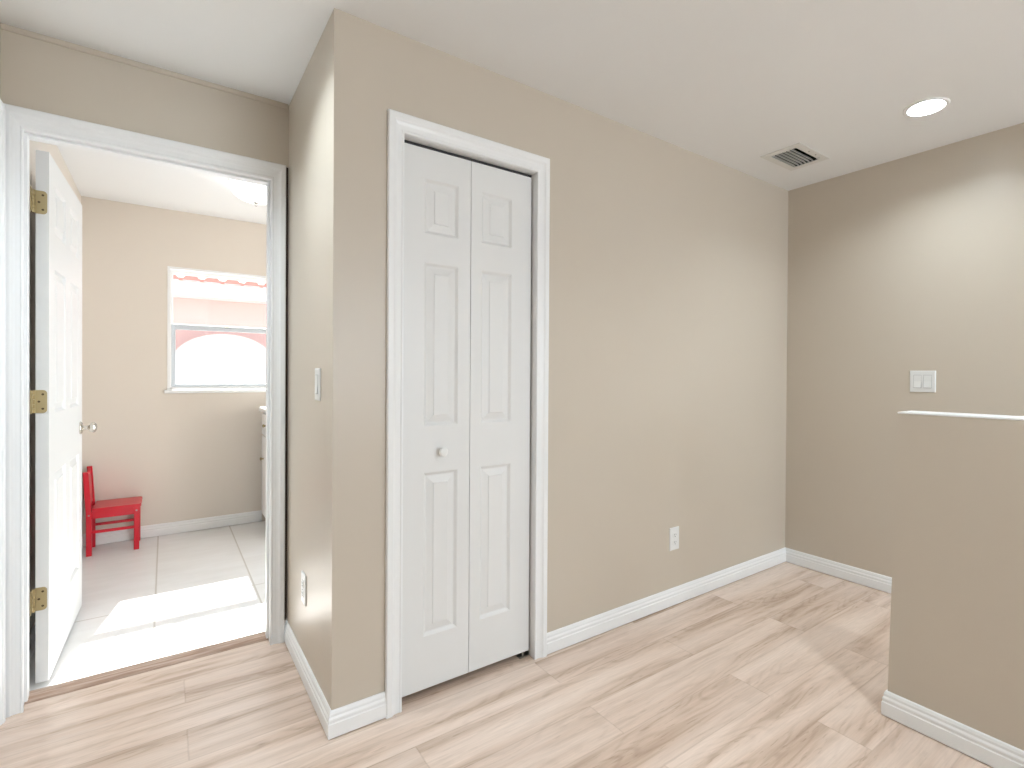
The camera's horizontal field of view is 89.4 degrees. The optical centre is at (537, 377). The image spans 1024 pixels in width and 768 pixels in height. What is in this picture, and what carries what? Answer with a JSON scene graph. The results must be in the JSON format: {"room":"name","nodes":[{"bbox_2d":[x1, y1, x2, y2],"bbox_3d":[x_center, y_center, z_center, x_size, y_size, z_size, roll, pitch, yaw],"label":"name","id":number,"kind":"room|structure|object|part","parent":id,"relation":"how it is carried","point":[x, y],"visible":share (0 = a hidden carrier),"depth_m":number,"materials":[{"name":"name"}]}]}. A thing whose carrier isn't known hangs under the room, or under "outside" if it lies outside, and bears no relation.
{"room":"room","nodes":[
{"label":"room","id":0,"kind":"room"},
{"bbox_2d":[0,26,80,632],"bbox_3d":[-0.417,0.004,-0.330,0.125,2.440,9.585,0,0,-36],"label":"wall","id":1,"kind":"structure","parent":0,"point":[53,150],"depth_m":2.28,"materials":[{"name":"beige paint"}]},
{"bbox_2d":[0,99,5,725],"bbox_3d":[-1.601,0.133,1.431,0.018,2.146,0.915,0,0,-36],"label":"trim","id":2,"kind":"structure","parent":1,"relation":"attached to","point":[2,106],"depth_m":1.79,"materials":[{"name":"white paint"}]},
{"bbox_2d":[29,510,261,660],"bbox_3d":[-2.124,1.145,3.087,1.119,0.088,2.065,0,0,-36],"label":"baseboard","id":3,"kind":"structure","parent":1,"relation":"attached to","point":[168,528],"depth_m":3.89,"materials":[{"name":"white paint"}]},
{"bbox_2d":[30,150,96,683],"bbox_3d":[-2.133,0.152,2.312,0.171,2.062,0.829,0,0,-34],"label":"door","id":4,"kind":"structure","parent":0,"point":[56,598],"depth_m":2.15,"materials":[{"name":"white paint"}]},
{"bbox_3d":[-2.287,0.256,2.631,0.066,0.064,0.064,0,0,-34],"label":"knob","id":5,"kind":"part","parent":4,"relation":"part of","materials":[{"name":"silver metal"}]},
{"bbox_2d":[1,29,288,621],"bbox_3d":[-1.127,-0.018,2.446,2.214,2.440,0.121,0,0,-36],"label":"wall","id":6,"kind":"structure","parent":0,"point":[36,74],"depth_m":2.03,"materials":[{"name":"beige paint"}]},
{"bbox_2d":[0,23,287,108],"bbox_3d":[-1.507,-1.229,2.077,0.919,0.018,0.011,0,0,-36],"label":"trim","id":7,"kind":"structure","parent":6,"relation":"attached to","point":[5,27],"depth_m":2.02,"materials":[{"name":"beige paint"}]},
{"bbox_2d":[3,103,285,717],"bbox_3d":[-1.551,0.121,2.131,0.907,2.161,0.140,0,0,-36],"label":"trim","id":8,"kind":"structure","parent":6,"relation":"attached to","point":[23,125],"depth_m":1.90,"materials":[{"name":"white paint"}]},
{"bbox_2d":[285,167,287,619],"bbox_3d":[-1.153,0.078,2.361,0.016,2.066,0.005,0,0,-36],"label":"trim","id":9,"kind":"structure","parent":6,"relation":"attached to","point":[286,380],"depth_m":2.36,"materials":[{"name":"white wood"}]},
{"bbox_2d":[24,631,267,703],"bbox_3d":[-1.584,1.191,2.164,0.802,0.019,0.080,0,0,-36],"label":"threshold","id":10,"kind":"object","parent":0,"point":[104,677],"depth_m":2.11,"materials":[{"name":"brown wood"}]},
{"bbox_2d":[81,196,265,533],"bbox_3d":[-2.439,-0.037,4.265,2.214,2.440,0.235,0,0,-36],"label":"wall","id":11,"kind":"structure","parent":0,"point":[189,456],"depth_m":3.83,"materials":[{"name":"beige paint"}]},
{"bbox_2d":[164,266,265,393],"bbox_3d":[-2.389,-0.356,4.245,1.102,0.954,0.192,0,0,-36],"label":"window","id":12,"kind":"structure","parent":11,"relation":"in","point":[172,387],"depth_m":4.04,"materials":[{"name":"white paint"}]},
{"bbox_3d":[-2.366,0.106,4.212,1.102,0.032,0.106,0,0,-36],"label":"sill","id":13,"kind":"part","parent":12,"relation":"part of","materials":[{"name":"white paint"}]},
{"bbox_3d":[-2.422,-0.589,4.292,1.014,0.437,0.024,0,0,-36],"label":"sash","id":14,"kind":"part","parent":12,"relation":"part of","materials":[{"name":"white paint"}]},
{"bbox_3d":[-2.407,-0.168,4.269,1.014,0.483,0.026,0,0,-36],"label":"sash","id":15,"kind":"part","parent":12,"relation":"part of","materials":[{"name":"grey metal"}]},
{"bbox_2d":[287,27,325,691],"bbox_3d":[-0.909,-0.014,2.122,0.100,2.440,0.678,0,0,-36],"label":"wall","id":16,"kind":"structure","parent":0,"point":[307,107],"depth_m":2.03,"materials":[{"name":"beige paint"}]},
{"bbox_2d":[301,570,305,605],"bbox_3d":[-0.941,0.846,2.072,0.008,0.120,0.074,0,0,-36],"label":"wall outlet","id":17,"kind":"object","parent":16,"relation":"attached to","point":[303,576],"visible":1,"depth_m":2.06,"materials":[{"name":"white plastic"}]},
{"bbox_2d":[315,368,320,400],"bbox_3d":[-0.806,0.026,1.886,0.010,0.117,0.074,0,0,-36],"label":"light switch","id":18,"kind":"object","parent":16,"relation":"attached to","point":[317,370],"visible":1,"depth_m":1.87,"materials":[{"name":"white plastic"}]},
{"bbox_2d":[284,620,385,739],"bbox_3d":[-0.849,1.159,2.095,0.196,0.088,0.792,0,0,-36],"label":"baseboard","id":19,"kind":"structure","parent":16,"relation":"attached to","point":[342,720],"depth_m":1.80,"materials":[{"name":"white paint"}]},
{"bbox_2d":[0,521,992,767],"bbox_3d":[1.160,1.267,0.827,4.032,0.080,9.595,0,0,-36],"label":"floor","id":20,"kind":"structure","parent":0,"point":[785,664],"depth_m":1.98,"materials":[{"name":"brown wood"}]},
{"bbox_2d":[83,466,142,556],"bbox_3d":[-2.939,0.901,3.585,0.309,0.565,0.268,0,0,-36],"label":"child chair","id":21,"kind":"object","parent":20,"relation":"on","point":[131,505],"visible":1,"depth_m":3.53,"materials":[{"name":"red paint"}]},
{"bbox_3d":[-2.981,0.906,3.419,0.046,0.557,0.027,0,0,-36],"label":"leg","id":22,"kind":"part","parent":21,"relation":"part of","materials":[{"name":"red paint"}]},
{"bbox_3d":[-3.046,0.740,3.506,0.024,0.227,0.191,0,0,-36],"label":"backrest","id":23,"kind":"part","parent":21,"relation":"part of","materials":[{"name":"red paint"}]},
{"bbox_3d":[-3.110,0.900,3.597,0.046,0.565,0.027,0,0,-36],"label":"leg","id":24,"kind":"part","parent":21,"relation":"part of","materials":[{"name":"red paint"}]},
{"bbox_3d":[-2.919,0.880,3.599,0.260,0.020,0.268,0,0,-36],"label":"seat","id":25,"kind":"part","parent":21,"relation":"part of","materials":[{"name":"red paint"}]},
{"bbox_3d":[-2.773,1.038,3.570,0.029,0.294,0.029,0,0,-36],"label":"leg","id":26,"kind":"part","parent":21,"relation":"part of","materials":[{"name":"red paint"}]},
{"bbox_3d":[-2.902,1.036,3.749,0.029,0.294,0.029,0,0,-36],"label":"leg","id":27,"kind":"part","parent":21,"relation":"part of","materials":[{"name":"red paint"}]},
{"bbox_2d":[259,406,265,517],"bbox_3d":[-1.724,0.712,4.183,0.906,0.952,0.502,0,0,-36],"label":"laundry cabinet","id":28,"kind":"object","parent":20,"relation":"on","point":[262,408],"visible":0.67,"depth_m":4.00,"materials":[{"name":"white laminate"}]},
{"bbox_2d":[259,406,265,412],"bbox_3d":[-1.718,0.254,4.182,0.899,0.036,0.502,0,0,-36],"label":"countertop","id":29,"kind":"structure","parent":28,"relation":"on","point":[263,408],"depth_m":4.00,"materials":[{"name":"white laminate"}]},
{"bbox_3d":[-2.058,0.370,3.937,0.020,0.165,0.456,0,0,-36],"label":"drawer","id":30,"kind":"part","parent":28,"relation":"part of","materials":[{"name":"white laminate"}]},
{"bbox_3d":[-2.061,0.774,3.939,0.020,0.617,0.456,0,0,-36],"label":"cabinet door","id":31,"kind":"part","parent":28,"relation":"part of","materials":[{"name":"white laminate"}]},
{"bbox_2d":[0,0,1023,224],"bbox_3d":[1.111,-1.314,0.903,4.032,0.200,9.820,0,0,-36],"label":"ceiling","id":32,"kind":"structure","parent":0,"point":[733,84],"depth_m":1.99,"materials":[{"name":"white paint"}]},
{"bbox_2d":[228,179,266,206],"bbox_3d":[-1.809,-1.170,3.311,0.308,0.153,0.304,0,0,-36],"label":"bowl light","id":33,"kind":"object","parent":32,"relation":"attached to","point":[256,194],"visible":0.61,"depth_m":3.22,"materials":[{"name":"white glass"}]},
{"bbox_2d":[761,142,828,170],"bbox_3d":[1.429,-1.268,2.873,0.323,0.112,0.218,0,0,-36],"label":"ceiling vent","id":34,"kind":"object","parent":32,"relation":"in","point":[797,154],"visible":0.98,"depth_m":2.89,"materials":[{"name":"white metal"}]},
{"bbox_3d":[1.390,-1.232,2.934,0.248,0.025,0.017,0,0,-36],"label":"louvre blade","id":35,"kind":"part","parent":34,"relation":"part of","materials":[{"name":"white metal"}]},
{"bbox_3d":[1.402,-1.232,2.917,0.248,0.025,0.017,0,0,-36],"label":"louvre blade","id":36,"kind":"part","parent":34,"relation":"part of","materials":[{"name":"white metal"}]},
{"bbox_3d":[1.414,-1.232,2.901,0.248,0.025,0.017,0,0,-36],"label":"louvre blade","id":37,"kind":"part","parent":34,"relation":"part of","materials":[{"name":"white metal"}]},
{"bbox_3d":[1.426,-1.232,2.884,0.248,0.025,0.017,0,0,-36],"label":"louvre blade","id":38,"kind":"part","parent":34,"relation":"part of","materials":[{"name":"white metal"}]},
{"bbox_3d":[1.438,-1.232,2.867,0.248,0.025,0.017,0,0,-36],"label":"louvre blade","id":39,"kind":"part","parent":34,"relation":"part of","materials":[{"name":"white metal"}]},
{"bbox_3d":[1.450,-1.232,2.851,0.248,0.025,0.017,0,0,-36],"label":"louvre blade","id":40,"kind":"part","parent":34,"relation":"part of","materials":[{"name":"white metal"}]},
{"bbox_2d":[903,97,950,116],"bbox_3d":[1.751,-1.238,2.331,0.172,0.051,0.172,0,0,-36],"label":"recessed light","id":41,"kind":"object","parent":32,"relation":"in","point":[929,106],"visible":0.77,"depth_m":2.36,"materials":[{"name":"white paint"}]},
{"bbox_2d":[323,8,787,709],"bbox_3d":[0.444,-0.009,2.612,2.868,2.440,0.110,0,0,-36],"label":"wall","id":42,"kind":"structure","parent":0,"point":[668,262],"depth_m":2.44,"materials":[{"name":"beige paint"}]},
{"bbox_2d":[402,140,531,696],"bbox_3d":[-0.269,0.167,2.067,0.589,2.084,0.066,0,0,-36],"label":"door","id":43,"kind":"structure","parent":42,"relation":"in","point":[467,337],"depth_m":2.05,"materials":[{"name":"white paint"}]},
{"bbox_3d":[-0.365,0.285,1.980,0.035,0.035,0.034,0,0,-36],"label":"knob","id":44,"kind":"part","parent":43,"relation":"part of","materials":[{"name":"white plastic"}]},
{"bbox_2d":[385,109,549,718],"bbox_3d":[-0.279,0.132,2.081,0.712,2.156,0.128,0,0,-36],"label":"trim","id":45,"kind":"structure","parent":42,"relation":"attached to","point":[401,126],"depth_m":1.95,"materials":[{"name":"white paint"}]},
{"bbox_2d":[669,526,678,550],"bbox_3d":[0.727,0.859,2.753,0.074,0.120,0.008,0,0,-36],"label":"wall outlet","id":46,"kind":"object","parent":42,"relation":"attached to","point":[673,532],"visible":1,"depth_m":2.75,"materials":[{"name":"white plastic"}]},
{"bbox_2d":[547,547,891,654],"bbox_3d":[2.733,1.194,0.201,1.974,0.088,6.500,0,0,-36],"label":"baseboard","id":47,"kind":"structure","parent":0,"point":[558,639],"depth_m":2.87,"materials":[{"name":"white paint"}]},
{"bbox_2d":[785,123,1023,576],"bbox_3d":[3.397,-0.030,1.073,0.120,2.540,7.399,0,0,-36],"label":"wall","id":48,"kind":"structure","parent":0,"point":[896,268],"depth_m":2.94,"materials":[{"name":"beige paint"}]},
{"bbox_2d":[910,371,935,392],"bbox_3d":[2.077,0.023,2.792,0.010,0.117,0.118,0,0,-36],"label":"light switch","id":49,"kind":"object","parent":48,"relation":"attached to","point":[920,381],"visible":1,"depth_m":2.79,"materials":[{"name":"white plastic"}]},
{"bbox_2d":[888,414,1023,750],"bbox_3d":[2.911,0.699,-0.315,0.125,1.092,5.463,0,0,-36],"label":"wall","id":50,"kind":"structure","parent":0,"point":[956,642],"depth_m":1.69,"materials":[{"name":"beige paint"}]},
{"bbox_2d":[881,689,1023,767],"bbox_3d":[2.904,1.198,-0.307,0.153,0.088,5.475,0,0,-36],"label":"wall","id":51,"kind":"structure","parent":50,"relation":"attached to","point":[991,751],"depth_m":1.70,"materials":[{"name":"white paint"}]},
{"bbox_2d":[898,410,1023,420],"bbox_3d":[2.921,0.150,-0.328,0.127,0.007,5.439,0,0,-36],"label":"trim","id":52,"kind":"structure","parent":50,"relation":"on","point":[949,414],"depth_m":1.72,"materials":[{"name":"white paint"}]},
{"label":"outside","id":53,"kind":"structure","parent":0,"visible":0},
{"label":"ground","id":54,"kind":"structure","parent":53,"visible":0},
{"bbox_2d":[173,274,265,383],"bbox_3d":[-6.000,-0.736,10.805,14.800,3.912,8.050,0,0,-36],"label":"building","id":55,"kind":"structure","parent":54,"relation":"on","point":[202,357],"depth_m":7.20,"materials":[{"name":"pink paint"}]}
]}

